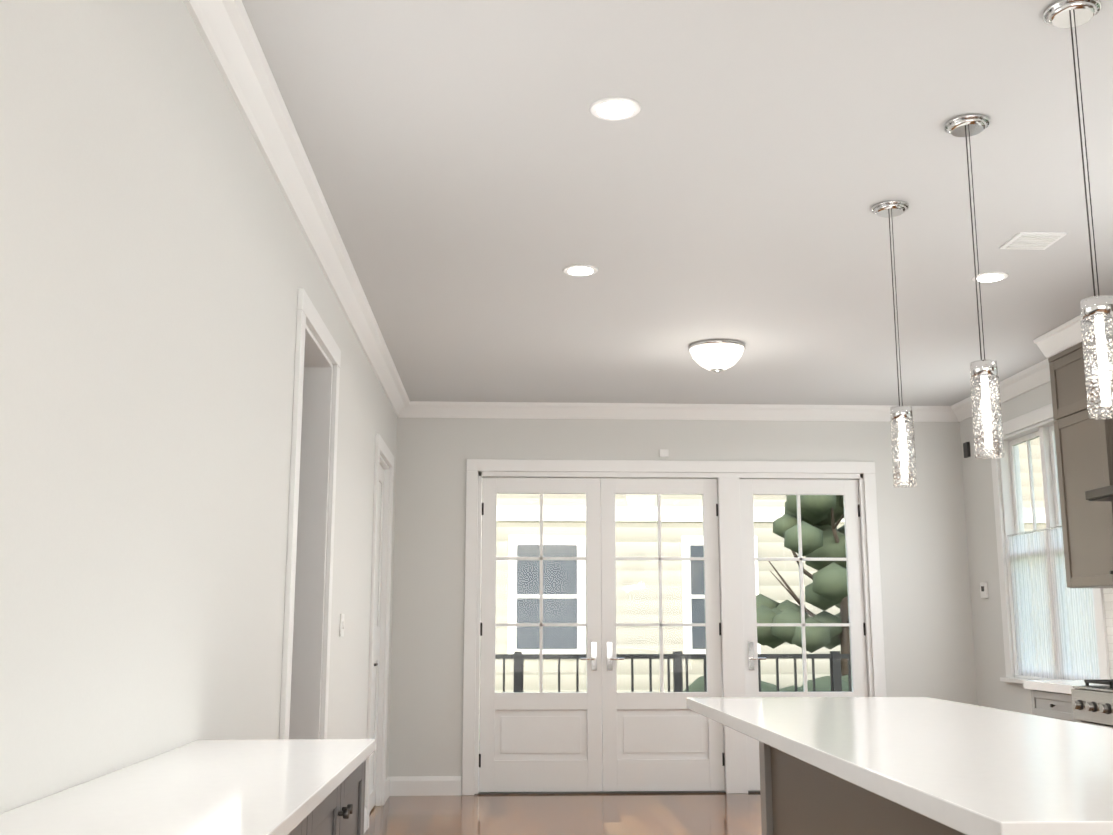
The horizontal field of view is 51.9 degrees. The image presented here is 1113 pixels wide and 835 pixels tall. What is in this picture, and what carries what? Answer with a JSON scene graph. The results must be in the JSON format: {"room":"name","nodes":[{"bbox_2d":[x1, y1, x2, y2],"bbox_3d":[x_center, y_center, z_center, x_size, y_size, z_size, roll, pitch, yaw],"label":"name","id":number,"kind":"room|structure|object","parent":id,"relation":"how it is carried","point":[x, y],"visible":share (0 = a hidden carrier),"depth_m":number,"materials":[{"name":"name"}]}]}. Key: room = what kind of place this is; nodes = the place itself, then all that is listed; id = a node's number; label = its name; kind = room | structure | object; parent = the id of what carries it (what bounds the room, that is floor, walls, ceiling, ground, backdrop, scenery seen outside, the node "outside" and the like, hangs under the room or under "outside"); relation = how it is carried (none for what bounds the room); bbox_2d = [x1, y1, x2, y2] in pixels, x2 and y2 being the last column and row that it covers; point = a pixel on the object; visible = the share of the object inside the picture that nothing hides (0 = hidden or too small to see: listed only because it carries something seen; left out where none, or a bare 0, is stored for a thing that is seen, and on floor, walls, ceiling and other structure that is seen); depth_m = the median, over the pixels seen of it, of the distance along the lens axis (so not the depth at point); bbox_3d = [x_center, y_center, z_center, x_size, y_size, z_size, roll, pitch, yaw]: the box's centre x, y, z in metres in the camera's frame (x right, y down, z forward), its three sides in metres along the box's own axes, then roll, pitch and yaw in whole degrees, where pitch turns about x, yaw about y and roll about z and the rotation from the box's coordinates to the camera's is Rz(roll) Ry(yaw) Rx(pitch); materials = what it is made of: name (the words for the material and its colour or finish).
{"room":"kitchen","nodes":[
{"label":"kitchen","id":0,"kind":"room"},
{"bbox_2d":[0,0,396,813],"bbox_3d":[-1.125,0.438,3.785,0.150,3.050,10.900,0,-10,-3],"label":"wall","id":1,"kind":"structure","parent":0,"point":[158,264],"depth_m":2.79,"materials":[{"name":"paint"}]},
{"bbox_2d":[183,0,410,417],"bbox_3d":[-0.997,-1.004,4.054,0.108,0.114,10.600,0,-10,-3],"label":"crown molding","id":2,"kind":"structure","parent":1,"relation":"attached to","point":[229,38],"depth_m":4.25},
{"bbox_2d":[340,614,344,636],"bbox_3d":[-1.154,1.120,6.163,0.012,0.120,0.120,0,-10,-3],"label":"switch plate","id":3,"kind":"object","parent":1,"relation":"attached to","point":[342,622],"visible":1,"depth_m":6.13,"materials":[{"name":"white plastic"}]},
{"bbox_2d":[364,807,366,832],"bbox_3d":[-1.172,2.385,6.354,0.016,0.140,1.850,0,-10,-3],"label":"baseboard","id":4,"kind":"structure","parent":1,"relation":"attached to","point":[365,811],"depth_m":7.19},
{"bbox_2d":[370,464,384,810],"bbox_3d":[-1.269,1.514,8.009,0.104,2.422,0.852,0,-10,-3],"label":"interior door","id":5,"kind":"structure","parent":1,"relation":"in","point":[377,639],"depth_m":8.29,"materials":[{"name":"white wood"}]},
{"bbox_2d":[385,777,390,801],"bbox_3d":[-1.271,2.780,8.526,0.016,0.140,0.370,0,-10,-3],"label":"baseboard","id":6,"kind":"structure","parent":1,"relation":"attached to","point":[388,781],"depth_m":8.62,"materials":[{"name":"white wood"}]},
{"bbox_2d":[364,793,761,834],"bbox_3d":[0.538,1.982,3.580,6.380,0.060,10.900,0,-10,-3],"label":"floor","id":7,"kind":"structure","parent":0,"point":[655,814],"depth_m":7.81,"materials":[{"name":"brown wood"}]},
{"bbox_2d":[296,811,319,834],"bbox_3d":[-0.721,1.147,1.738,0.483,0.923,1.095,0,-10,-3],"label":"base cabinet","id":8,"kind":"object","parent":7,"relation":"on","point":[312,827],"depth_m":2.37,"materials":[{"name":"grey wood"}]},
{"bbox_2d":[320,763,365,834],"bbox_3d":[-0.764,1.317,2.670,0.483,0.923,1.054,0,-10,-3],"label":"base cabinet","id":9,"kind":"object","parent":7,"relation":"on","point":[343,814],"depth_m":2.90,"materials":[{"name":"grey wood"}]},
{"bbox_2d":[0,739,375,834],"bbox_3d":[-0.666,0.506,0.891,0.508,0.032,4.886,0,-10,-3],"label":"countertop","id":10,"kind":"structure","parent":9,"relation":"on","point":[199,787],"depth_m":2.25,"materials":[{"name":"white stone"}]},
{"bbox_2d":[759,745,957,834],"bbox_3d":[1.346,1.464,3.432,0.774,0.907,3.150,0,-10,-3],"label":"kitchen island","id":11,"kind":"object","parent":7,"relation":"on","point":[797,798],"depth_m":4.16,"materials":[{"name":"grey wood"}]},
{"bbox_2d":[686,697,1112,834],"bbox_3d":[1.224,1.004,3.579,1.115,0.048,3.355,0,-10,-3],"label":"island countertop","id":12,"kind":"structure","parent":11,"relation":"on","point":[967,769],"depth_m":2.95,"materials":[{"name":"white stone"}]},
{"bbox_2d":[1027,688,1081,721],"bbox_3d":[3.143,2.012,6.442,0.618,0.907,0.598,0,-10,-3],"label":"base cabinet","id":13,"kind":"object","parent":7,"relation":"on","point":[1051,698],"depth_m":6.52,"materials":[{"name":"grey wood"}]},
{"bbox_2d":[1023,680,1103,695],"bbox_3d":[3.129,1.543,6.542,0.643,0.048,0.628,0,-10,-3],"label":"countertop","id":14,"kind":"structure","parent":13,"relation":"on","point":[1065,686],"depth_m":6.57,"materials":[{"name":"white stone"}]},
{"bbox_2d":[1071,679,1112,727],"bbox_3d":[3.116,1.828,5.711,0.703,1.005,0.896,0,-10,-3],"label":"range","id":15,"kind":"object","parent":7,"relation":"on","point":[1092,704],"visible":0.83,"depth_m":5.98,"materials":[{"name":"silver metal"}]},
{"bbox_2d":[242,0,1112,405],"bbox_3d":[0.538,-1.068,4.136,6.380,0.040,10.900,0,-10,-3],"label":"ceiling","id":16,"kind":"structure","parent":0,"point":[484,176],"depth_m":4.67,"materials":[{"name":"paint"}]},
{"bbox_2d":[563,265,597,275],"bbox_3d":[0.122,-0.743,5.787,0.180,0.008,0.180,0,-10,-3],"label":"recessed light","id":17,"kind":"object","parent":16,"relation":"in","point":[579,270],"visible":0.96,"depth_m":5.77,"materials":[{"name":"white plastic"}]},
{"bbox_2d":[590,97,640,120],"bbox_3d":[0.205,-1.072,3.979,0.180,0.008,0.180,0,-10,-3],"label":"recessed light","id":18,"kind":"object","parent":16,"relation":"in","point":[615,108],"visible":1,"depth_m":3.96,"materials":[{"name":"white plastic"}]},
{"bbox_2d":[689,339,744,372],"bbox_3d":[1.031,-0.376,7.339,0.360,0.174,0.360,0,-10,-3],"label":"flush ceiling light","id":19,"kind":"object","parent":16,"relation":"hanging from","point":[717,355],"visible":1,"depth_m":7.23,"materials":[{"name":"white glass"}]},
{"bbox_2d":[871,200,916,487],"bbox_3d":[1.433,-0.312,4.802,0.156,1.210,0.156,0,-10,-3],"label":"pendant light","id":20,"kind":"object","parent":16,"relation":"hanging from","point":[903,448],"visible":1,"depth_m":4.70,"materials":[{"name":"silver metal"}]},
{"bbox_2d":[944,114,1003,458],"bbox_3d":[1.471,-0.460,3.986,0.156,1.210,0.156,0,-10,-3],"label":"pendant light","id":21,"kind":"object","parent":16,"relation":"hanging from","point":[986,413],"visible":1,"depth_m":3.89,"materials":[{"name":"silver metal"}]},
{"bbox_2d":[972,272,1007,282],"bbox_3d":[2.239,-0.722,5.901,0.180,0.008,0.180,0,-10,-3],"label":"recessed light","id":22,"kind":"object","parent":16,"relation":"in","point":[987,277],"visible":0.9,"depth_m":5.88,"materials":[{"name":"white plastic"}]},
{"bbox_2d":[999,232,1066,249],"bbox_3d":[2.224,-0.823,5.338,0.220,0.012,0.220,0,-10,-3],"label":"ceiling vent","id":23,"kind":"object","parent":16,"relation":"in","point":[1034,240],"visible":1,"depth_m":5.32,"materials":[{"name":"metal"}]},
{"bbox_2d":[1043,0,1112,418],"bbox_3d":[1.505,-0.598,3.229,0.156,1.210,0.156,0,-10,-3],"label":"pendant light","id":24,"kind":"object","parent":16,"relation":"hanging from","point":[1096,321],"visible":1,"depth_m":3.14,"materials":[{"name":"silver metal"}]},
{"bbox_2d":[388,417,977,794],"bbox_3d":[0.296,1.413,9.142,6.380,3.050,0.150,0,-10,-3],"label":"wall","id":25,"kind":"structure","parent":0,"point":[926,604],"depth_m":9.20,"materials":[{"name":"paint"}]},
{"bbox_2d":[391,776,460,795],"bbox_3d":[-1.009,2.819,8.741,0.560,0.140,0.016,0,-10,-3],"label":"baseboard","id":26,"kind":"structure","parent":25,"relation":"attached to","point":[423,786],"depth_m":8.73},
{"bbox_2d":[479,478,601,791],"bbox_3d":[-0.127,1.688,9.030,0.966,2.441,0.104,0,-10,-3],"label":"french door","id":27,"kind":"structure","parent":25,"relation":"in","point":[540,741],"depth_m":8.95,"materials":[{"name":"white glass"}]},
{"bbox_2d":[600,478,724,791],"bbox_3d":[0.840,1.696,9.072,0.961,2.441,0.104,0,-10,-3],"label":"french door","id":28,"kind":"structure","parent":25,"relation":"in","point":[661,740],"depth_m":9.00,"materials":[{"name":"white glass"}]},
{"bbox_2d":[462,449,886,794],"bbox_3d":[0.936,1.595,9.123,3.330,2.685,0.180,0,-10,-3],"label":"door frame","id":29,"kind":"structure","parent":25,"relation":"attached to","point":[727,475],"depth_m":9.15,"materials":[{"name":"white wood"}]},
{"bbox_2d":[411,401,962,421],"bbox_3d":[1.086,-0.047,9.312,4.510,0.114,0.108,0,-10,-3],"label":"crown molding","id":30,"kind":"structure","parent":25,"relation":"attached to","point":[419,409],"depth_m":9.30,"materials":[{"name":"white wood"}]},
{"bbox_2d":[739,479,867,790],"bbox_3d":[1.985,1.705,9.123,0.999,2.441,0.104,0,-10,-3],"label":"french door","id":31,"kind":"structure","parent":25,"relation":"in","point":[847,490],"depth_m":9.20,"materials":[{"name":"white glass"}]},
{"bbox_2d":[960,381,1051,714],"bbox_3d":[3.650,0.477,3.997,0.150,3.050,10.900,0,-10,-3],"label":"wall","id":32,"kind":"structure","parent":0,"point":[994,691],"depth_m":8.88,"materials":[{"name":"paint"}]},
{"bbox_2d":[963,442,970,457],"bbox_3d":[3.329,0.263,9.271,0.024,0.120,0.080,0,-10,-3],"label":"switch","id":33,"kind":"object","parent":32,"relation":"attached to","point":[966,446],"depth_m":9.25,"materials":[{"name":"grey plastic"}]},
{"bbox_2d":[980,582,987,597],"bbox_3d":[3.338,1.348,8.922,0.021,0.120,0.100,0,-10,-3],"label":"switch","id":34,"kind":"object","parent":32,"relation":"attached to","point":[983,585],"depth_m":8.89,"materials":[{"name":"grey plastic"}]},
{"bbox_2d":[951,358,1049,419],"bbox_3d":[3.337,-0.236,8.274,0.108,0.114,2.160,0,-10,-3],"label":"crown molding","id":35,"kind":"structure","parent":32,"relation":"attached to","point":[1037,375],"depth_m":8.26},
{"bbox_2d":[991,403,1109,683],"bbox_3d":[3.442,0.892,7.941,0.210,1.905,1.510,0,-10,-3],"label":"window","id":36,"kind":"structure","parent":32,"relation":"in","point":[1049,471],"depth_m":8.42,"materials":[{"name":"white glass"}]},
{"bbox_2d":[1007,525,1099,679],"bbox_3d":[3.414,1.279,7.869,0.018,1.034,1.274,0,-10,-3],"label":"curtain","id":37,"kind":"object","parent":36,"relation":"attached to","point":[1055,627],"visible":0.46,"depth_m":7.91,"materials":[{"name":"white fabric"}]},
{"bbox_2d":[1045,339,1112,587],"bbox_3d":[3.278,0.279,6.763,0.348,1.430,0.600,0,-10,-3],"label":"upper cabinet","id":38,"kind":"object","parent":32,"relation":"attached to","point":[1084,447],"depth_m":6.78,"materials":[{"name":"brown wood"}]},
{"bbox_2d":[1085,485,1112,500],"bbox_3d":[3.236,-0.140,6.074,0.498,1.084,0.896,0,-10,-3],"label":"range hood","id":39,"kind":"object","parent":32,"relation":"attached to","point":[1103,494],"visible":1,"depth_m":6.27,"materials":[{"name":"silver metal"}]},
{"bbox_2d":[1103,588,1112,678],"bbox_3d":[3.531,0.222,4.874,0.014,1.955,4.804,0,-10,-3],"label":"tile backsplash","id":40,"kind":"structure","parent":32,"relation":"attached to","point":[1108,599],"depth_m":7.07,"materials":[{"name":"white tile"}]},
{"label":"outside","id":41,"kind":"structure","parent":0,"visible":0},
{"bbox_3d":[3.990,5.227,19.732,90.000,0.060,100.000,0,-10,-3],"label":"ground","id":42,"kind":"structure","parent":41,"visible":0},
{"bbox_2d":[479,651,851,740],"bbox_3d":[1.403,2.902,10.761,7.090,1.300,3.463,0,-10,-3],"label":"railing","id":43,"kind":"object","parent":42,"relation":"on","point":[676,669],"depth_m":12.48,"materials":[{"name":"black metal"}]},
{"bbox_2d":[479,438,1045,723],"bbox_3d":[-0.141,0.930,23.378,27.000,9.700,9.000,0,-10,-3],"label":"house","id":44,"kind":"structure","parent":42,"relation":"on","point":[624,549],"depth_m":19.01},
{"bbox_2d":[683,675,851,691],"bbox_3d":[2.940,3.506,13.243,3.051,1.107,1.175,0,-10,-3],"label":"hedge","id":45,"kind":"object","parent":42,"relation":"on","point":[769,685],"depth_m":13.10,"materials":[{"name":"green plant"}]},
{"bbox_2d":[756,495,850,675],"bbox_3d":[3.703,2.407,14.639,2.605,3.665,2.469,0,-10,-3],"label":"tree","id":46,"kind":"object","parent":42,"relation":"on","point":[809,597],"depth_m":14.45,"materials":[{"name":"green plant"}]}
]}

